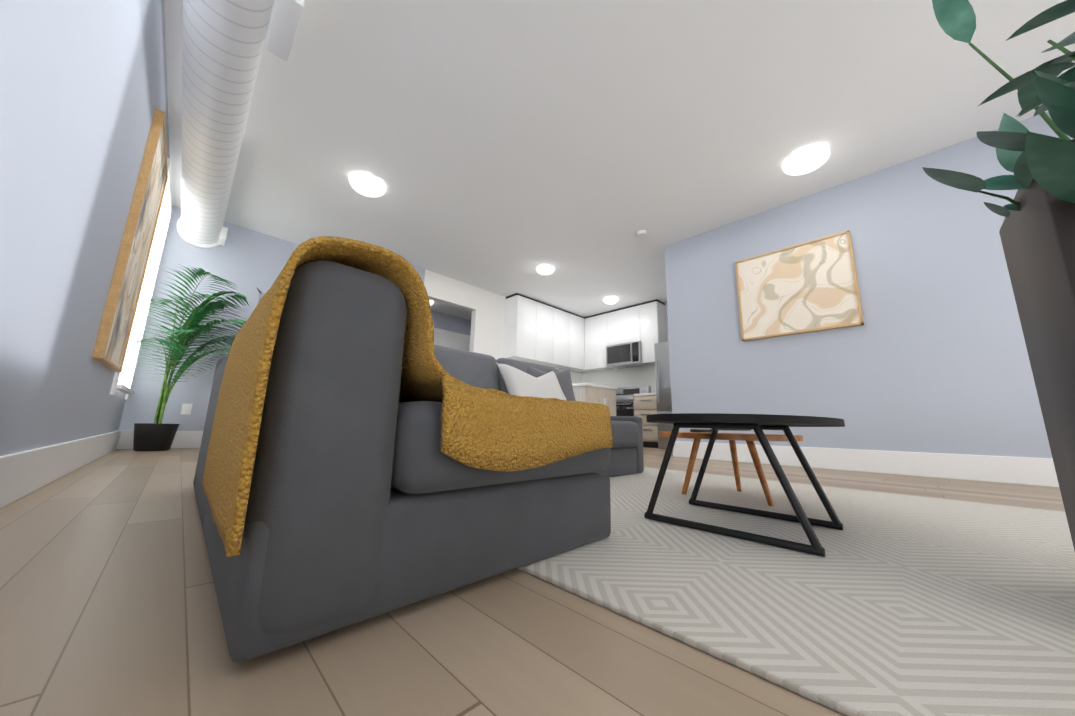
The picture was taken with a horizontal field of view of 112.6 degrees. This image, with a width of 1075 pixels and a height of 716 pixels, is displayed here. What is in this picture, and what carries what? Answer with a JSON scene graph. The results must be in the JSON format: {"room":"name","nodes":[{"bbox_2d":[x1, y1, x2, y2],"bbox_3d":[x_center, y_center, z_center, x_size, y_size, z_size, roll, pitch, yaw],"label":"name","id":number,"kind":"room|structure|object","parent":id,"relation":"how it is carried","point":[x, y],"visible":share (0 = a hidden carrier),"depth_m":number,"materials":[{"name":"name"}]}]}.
{"room":"living room","nodes":[
{"label":"living room","id":0,"kind":"room"},
{"bbox_2d":[0,0,169,455],"bbox_3d":[-1.633,-0.860,1.160,0.150,2.700,7.750,12,-15,-43],"label":"wall","id":1,"kind":"structure","parent":0,"point":[83,90],"depth_m":1.36,"materials":[{"name":"blue paint"}]},
{"bbox_2d":[0,430,123,507],"bbox_3d":[-1.625,0.392,1.009,0.018,0.185,7.520,12,-15,-43],"label":"baseboard","id":2,"kind":"structure","parent":1,"relation":"attached to","point":[24,473],"depth_m":1.62,"materials":[{"name":"white wood"}]},
{"bbox_2d":[92,108,167,371],"bbox_3d":[-2.893,-0.781,2.591,0.043,1.700,0.950,12,-15,-43],"label":"framed artwork","id":3,"kind":"object","parent":1,"relation":"attached to","point":[115,330],"visible":0.96,"depth_m":2.43,"materials":[{"name":"fabric"}]},
{"bbox_2d":[110,158,171,399],"bbox_3d":[-3.784,-0.692,3.388,0.200,2.120,1.180,12,-15,-43],"label":"window","id":4,"kind":"structure","parent":1,"relation":"in","point":[122,381],"depth_m":3.72,"materials":[{"name":"white"}]},
{"bbox_2d":[119,205,505,430],"bbox_3d":[-1.647,0.055,6.014,7.070,2.700,0.700,12,-15,-43],"label":"wall","id":5,"kind":"structure","parent":0,"point":[246,261],"depth_m":4.24,"materials":[{"name":"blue paint"}]},
{"bbox_2d":[120,430,202,448],"bbox_3d":[-3.552,0.956,4.231,1.810,0.185,0.018,12,-15,-43],"label":"baseboard","id":6,"kind":"structure","parent":5,"relation":"attached to","point":[182,439],"depth_m":3.90,"materials":[{"name":"white wood"}]},
{"bbox_2d":[181,403,192,414],"bbox_3d":[-3.885,0.566,3.967,0.080,0.120,0.010,12,-15,-43],"label":"outlet","id":7,"kind":"object","parent":5,"relation":"attached to","point":[186,409],"visible":1,"depth_m":3.96,"materials":[{"name":"white plastic"}]},
{"bbox_2d":[503,293,538,360],"bbox_3d":[-0.317,-0.558,6.703,0.490,1.179,0.339,12,-15,-43],"label":"upper cabinet","id":8,"kind":"object","parent":5,"relation":"attached to","point":[521,331],"depth_m":6.56,"materials":[{"name":"white wood"}]},
{"bbox_2d":[523,301,554,364],"bbox_3d":[0.031,-0.487,7.040,0.490,1.179,0.339,12,-15,-43],"label":"upper cabinet","id":9,"kind":"object","parent":5,"relation":"attached to","point":[545,351],"depth_m":6.94,"materials":[{"name":"white wood"}]},
{"bbox_2d":[547,307,570,368],"bbox_3d":[0.380,-0.415,7.377,0.490,1.179,0.339,12,-15,-43],"label":"upper cabinet","id":10,"kind":"object","parent":5,"relation":"attached to","point":[562,317],"depth_m":7.28,"materials":[{"name":"white wood"}]},
{"bbox_2d":[570,313,586,372],"bbox_3d":[0.728,-0.344,7.713,0.488,1.179,0.339,12,-15,-43],"label":"upper cabinet","id":11,"kind":"object","parent":5,"relation":"attached to","point":[578,354],"depth_m":7.61,"materials":[{"name":"white wood"}]},
{"bbox_2d":[431,310,470,334],"bbox_3d":[-1.092,0.258,7.019,4.840,2.700,1.120,12,-15,-43],"label":"wall","id":12,"kind":"structure","parent":0,"point":[443,321],"depth_m":7.13,"materials":[{"name":"blue paint"}]},
{"bbox_2d":[433,328,469,350],"bbox_3d":[-1.645,0.529,6.959,0.970,2.120,0.064,12,-15,-43],"label":"hallway door","id":13,"kind":"structure","parent":12,"relation":"in","point":[450,339],"depth_m":7.08,"materials":[{"name":"white wood"}]},
{"bbox_2d":[430,300,471,319],"bbox_3d":[-1.012,-0.955,7.193,4.540,0.250,0.970,12,-15,-43],"label":"ceiling","id":14,"kind":"structure","parent":0,"point":[444,308],"depth_m":6.84,"materials":[{"name":"paint"}]},
{"bbox_2d":[0,447,1064,715],"bbox_3d":[0.605,1.052,3.472,7.070,0.100,8.300,12,-15,-43],"label":"floor","id":15,"kind":"structure","parent":0,"point":[108,603],"depth_m":0.54,"materials":[{"name":"brown wood"}]},
{"bbox_2d":[133,266,248,450],"bbox_3d":[-3.494,0.018,3.757,0.959,1.855,0.863,12,-15,-43],"label":"palm plant","id":16,"kind":"object","parent":15,"relation":"on","point":[157,435],"visible":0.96,"depth_m":3.65,"materials":[{"name":"green plant"}]},
{"bbox_2d":[572,385,617,415],"bbox_3d":[0.218,0.984,5.801,0.730,0.881,1.999,12,-15,-43],"label":"base cabinet","id":17,"kind":"object","parent":15,"relation":"on","point":[583,393],"depth_m":5.07,"materials":[{"name":"brown wood"}]},
{"bbox_2d":[579,381,614,388],"bbox_3d":[0.233,0.529,5.874,0.770,0.040,2.024,12,-15,-43],"label":"countertop","id":18,"kind":"structure","parent":17,"relation":"on","point":[580,382],"depth_m":5.21,"materials":[{"name":"white stone"}]},
{"bbox_2d":[616,386,650,415],"bbox_3d":[1.652,1.081,6.793,0.666,1.120,0.752,12,-15,-43],"label":"range","id":19,"kind":"object","parent":15,"relation":"on","point":[624,401],"visible":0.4,"depth_m":6.57,"materials":[{"name":"silver metal"}]},
{"bbox_2d":[634,393,658,447],"bbox_3d":[2.095,1.132,6.365,0.647,0.881,0.450,12,-15,-43],"label":"base cabinet","id":20,"kind":"object","parent":15,"relation":"on","point":[645,404],"depth_m":6.14,"materials":[{"name":"brown wood"}]},
{"bbox_2d":[654,341,672,448],"bbox_3d":[2.503,0.615,5.948,0.786,1.760,0.790,12,-15,-43],"label":"fridge","id":21,"kind":"object","parent":15,"relation":"on","point":[663,381],"visible":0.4,"depth_m":5.91,"materials":[{"name":"silver metal"}]},
{"bbox_2d":[517,467,1074,715],"bbox_3d":[0.872,0.615,1.426,2.170,0.012,3.250,12,-15,-43],"label":"rug","id":22,"kind":"object","parent":15,"relation":"on","point":[889,604],"visible":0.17,"depth_m":0.72,"materials":[{"name":"white fabric"}]},
{"bbox_2d":[193,236,643,661],"bbox_3d":[-0.147,0.259,1.902,2.349,0.817,1.774,12,-15,-43],"label":"sofa","id":23,"kind":"object","parent":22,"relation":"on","point":[369,449],"visible":0.98,"depth_m":0.62,"materials":[{"name":"grey fabric"}]},
{"bbox_2d":[201,236,612,557],"bbox_3d":[-0.327,0.114,0.998,0.806,0.473,0.724,12,-15,-43],"label":"throw","id":24,"kind":"object","parent":23,"relation":"on","point":[338,420],"depth_m":0.61,"materials":[{"name":"yellow fabric"}]},
{"bbox_2d":[495,361,575,420],"bbox_3d":[-0.009,0.246,2.609,0.565,0.475,0.150,10,-46,-40],"label":"pillow","id":25,"kind":"object","parent":23,"relation":"on","point":[517,381],"depth_m":2.54,"materials":[{"name":"fabric"}]},
{"bbox_2d":[659,432,802,505],"bbox_3d":[0.927,0.520,1.746,0.620,0.300,0.620,12,-15,-43],"label":"wood side table","id":26,"kind":"object","parent":22,"relation":"on","point":[748,438],"visible":0.81,"depth_m":1.61,"materials":[{"name":"brown wood"}]},
{"bbox_2d":[690,429,711,432],"bbox_3d":[0.875,0.383,1.888,0.150,0.018,0.040,5,-11,-19],"label":"remote control","id":27,"kind":"object","parent":26,"relation":"on","point":[701,430],"visible":0.69,"depth_m":1.86,"materials":[{"name":"black plastic"}]},
{"bbox_2d":[644,413,844,556],"bbox_3d":[0.790,0.409,1.343,1.060,0.357,0.580,12,-15,-43],"label":"coffee table","id":28,"kind":"object","parent":22,"relation":"on","point":[758,424],"visible":1,"depth_m":1.11,"materials":[{"name":"metal"}]},
{"bbox_2d":[922,0,1074,550],"bbox_3d":[1.148,-0.396,0.661,0.702,1.702,0.610,12,-15,-43],"label":"planter","id":29,"kind":"object","parent":22,"relation":"on","point":[1037,232],"visible":1,"depth_m":0.74,"materials":[{"name":"plastic"}]},
{"bbox_2d":[164,0,1074,316],"bbox_3d":[0.667,-1.699,3.991,7.070,0.100,8.300,12,-15,-43],"label":"ceiling","id":30,"kind":"structure","parent":0,"point":[506,148],"depth_m":2.79,"materials":[{"name":"paint"}]},
{"bbox_2d":[177,0,304,248],"bbox_3d":[-1.333,-1.924,1.647,0.485,0.415,7.425,12,-15,-43],"label":"duct","id":31,"kind":"object","parent":30,"relation":"attached to","point":[223,42],"visible":1,"depth_m":2.24,"materials":[{"name":"white metal"}]},
{"bbox_2d":[349,173,385,196],"bbox_3d":[-1.715,-1.724,3.617,0.340,0.095,0.345,12,-15,-43],"label":"ceiling light","id":32,"kind":"object","parent":30,"relation":"attached to","point":[367,185],"visible":0.98,"depth_m":3.55,"materials":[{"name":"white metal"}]},
{"bbox_2d":[536,265,553,274],"bbox_3d":[0.122,-1.332,5.474,0.280,0.095,0.286,12,-15,-43],"label":"ceiling light","id":33,"kind":"object","parent":30,"relation":"attached to","point":[545,269],"visible":0.98,"depth_m":5.40,"materials":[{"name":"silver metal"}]},
{"bbox_2d":[603,297,617,303],"bbox_3d":[1.382,-1.067,6.732,0.280,0.095,0.286,12,-15,-43],"label":"ceiling light","id":34,"kind":"object","parent":30,"relation":"attached to","point":[611,300],"visible":1,"depth_m":6.65,"materials":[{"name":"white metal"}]},
{"bbox_2d":[636,230,646,236],"bbox_3d":[1.287,-1.534,4.427,0.130,0.035,0.130,12,-15,-43],"label":"smoke detector","id":35,"kind":"object","parent":30,"relation":"attached to","point":[641,233],"visible":0.96,"depth_m":4.39,"materials":[{"name":"white plastic"}]},
{"bbox_2d":[782,145,830,174],"bbox_3d":[2.369,-1.718,3.158,0.340,0.095,0.345,12,-15,-43],"label":"ceiling light","id":36,"kind":"object","parent":30,"relation":"attached to","point":[806,160],"visible":1,"depth_m":3.10,"materials":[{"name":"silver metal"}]},
{"bbox_2d":[665,303,668,340],"bbox_3d":[2.132,0.341,7.076,0.150,2.700,3.050,12,-15,-43],"label":"wall","id":37,"kind":"structure","parent":0,"point":[666,313],"depth_m":6.83,"materials":[{"name":"white paint"}]},
{"bbox_2d":[583,312,606,348],"bbox_3d":[1.344,-0.547,7.723,0.339,0.750,0.600,12,-15,-43],"label":"upper cabinet","id":38,"kind":"object","parent":37,"relation":"attached to","point":[594,326],"depth_m":7.60,"materials":[{"name":"white wood"}]},
{"bbox_2d":[587,349,606,372],"bbox_3d":[1.338,0.034,7.621,0.319,0.429,0.600,12,-15,-43],"label":"upper cabinet","id":39,"kind":"object","parent":37,"relation":"attached to","point":[594,356],"depth_m":7.54,"materials":[{"name":"white wood"}]},
{"bbox_2d":[607,304,638,344],"bbox_3d":[1.822,-0.626,7.245,0.339,0.750,0.760,12,-15,-43],"label":"upper cabinet","id":40,"kind":"object","parent":37,"relation":"attached to","point":[622,323],"depth_m":7.13,"materials":[{"name":"white wood"}]},
{"bbox_2d":[603,341,642,368],"bbox_3d":[1.719,-0.043,7.156,0.436,0.425,0.600,12,-15,-43],"label":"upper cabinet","id":41,"kind":"object","parent":37,"relation":"attached to","point":[604,356],"depth_m":7.08,"materials":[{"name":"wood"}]},
{"bbox_2d":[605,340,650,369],"bbox_3d":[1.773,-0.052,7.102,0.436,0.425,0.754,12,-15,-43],"label":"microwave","id":42,"kind":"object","parent":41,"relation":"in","point":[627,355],"depth_m":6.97,"materials":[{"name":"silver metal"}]},
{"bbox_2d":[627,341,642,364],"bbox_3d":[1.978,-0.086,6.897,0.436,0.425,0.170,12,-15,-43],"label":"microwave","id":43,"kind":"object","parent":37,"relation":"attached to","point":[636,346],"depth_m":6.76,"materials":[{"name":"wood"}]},
{"bbox_2d":[639,299,666,340],"bbox_3d":[2.211,-0.691,6.856,0.339,0.750,0.350,12,-15,-43],"label":"upper cabinet","id":44,"kind":"object","parent":37,"relation":"attached to","point":[652,316],"depth_m":6.74,"materials":[{"name":"white wood"}]},
{"bbox_2d":[643,337,666,364],"bbox_3d":[2.205,-0.110,6.753,0.319,0.429,0.350,12,-15,-43],"label":"upper cabinet","id":45,"kind":"object","parent":37,"relation":"attached to","point":[648,346],"depth_m":6.64,"materials":[{"name":"white wood"}]},
{"bbox_2d":[664,111,1072,457],"bbox_3d":[3.861,-0.223,3.878,2.250,2.700,4.000,12,-15,-43],"label":"wall","id":46,"kind":"structure","parent":0,"point":[930,355],"depth_m":3.12,"materials":[{"name":"blue paint"}]},
{"bbox_2d":[735,230,863,340],"bbox_3d":[2.582,-0.690,3.631,0.043,0.910,0.980,12,-15,-43],"label":"framed artwork","id":47,"kind":"object","parent":46,"relation":"attached to","point":[809,286],"visible":0.98,"depth_m":3.57,"materials":[{"name":"paper"}]},
{"bbox_2d":[672,441,1058,486],"bbox_3d":[2.956,0.859,2.935,0.018,0.185,3.838,12,-15,-43],"label":"baseboard","id":48,"kind":"structure","parent":46,"relation":"attached to","point":[1001,469],"depth_m":2.89,"materials":[{"name":"white wood"}]}
]}

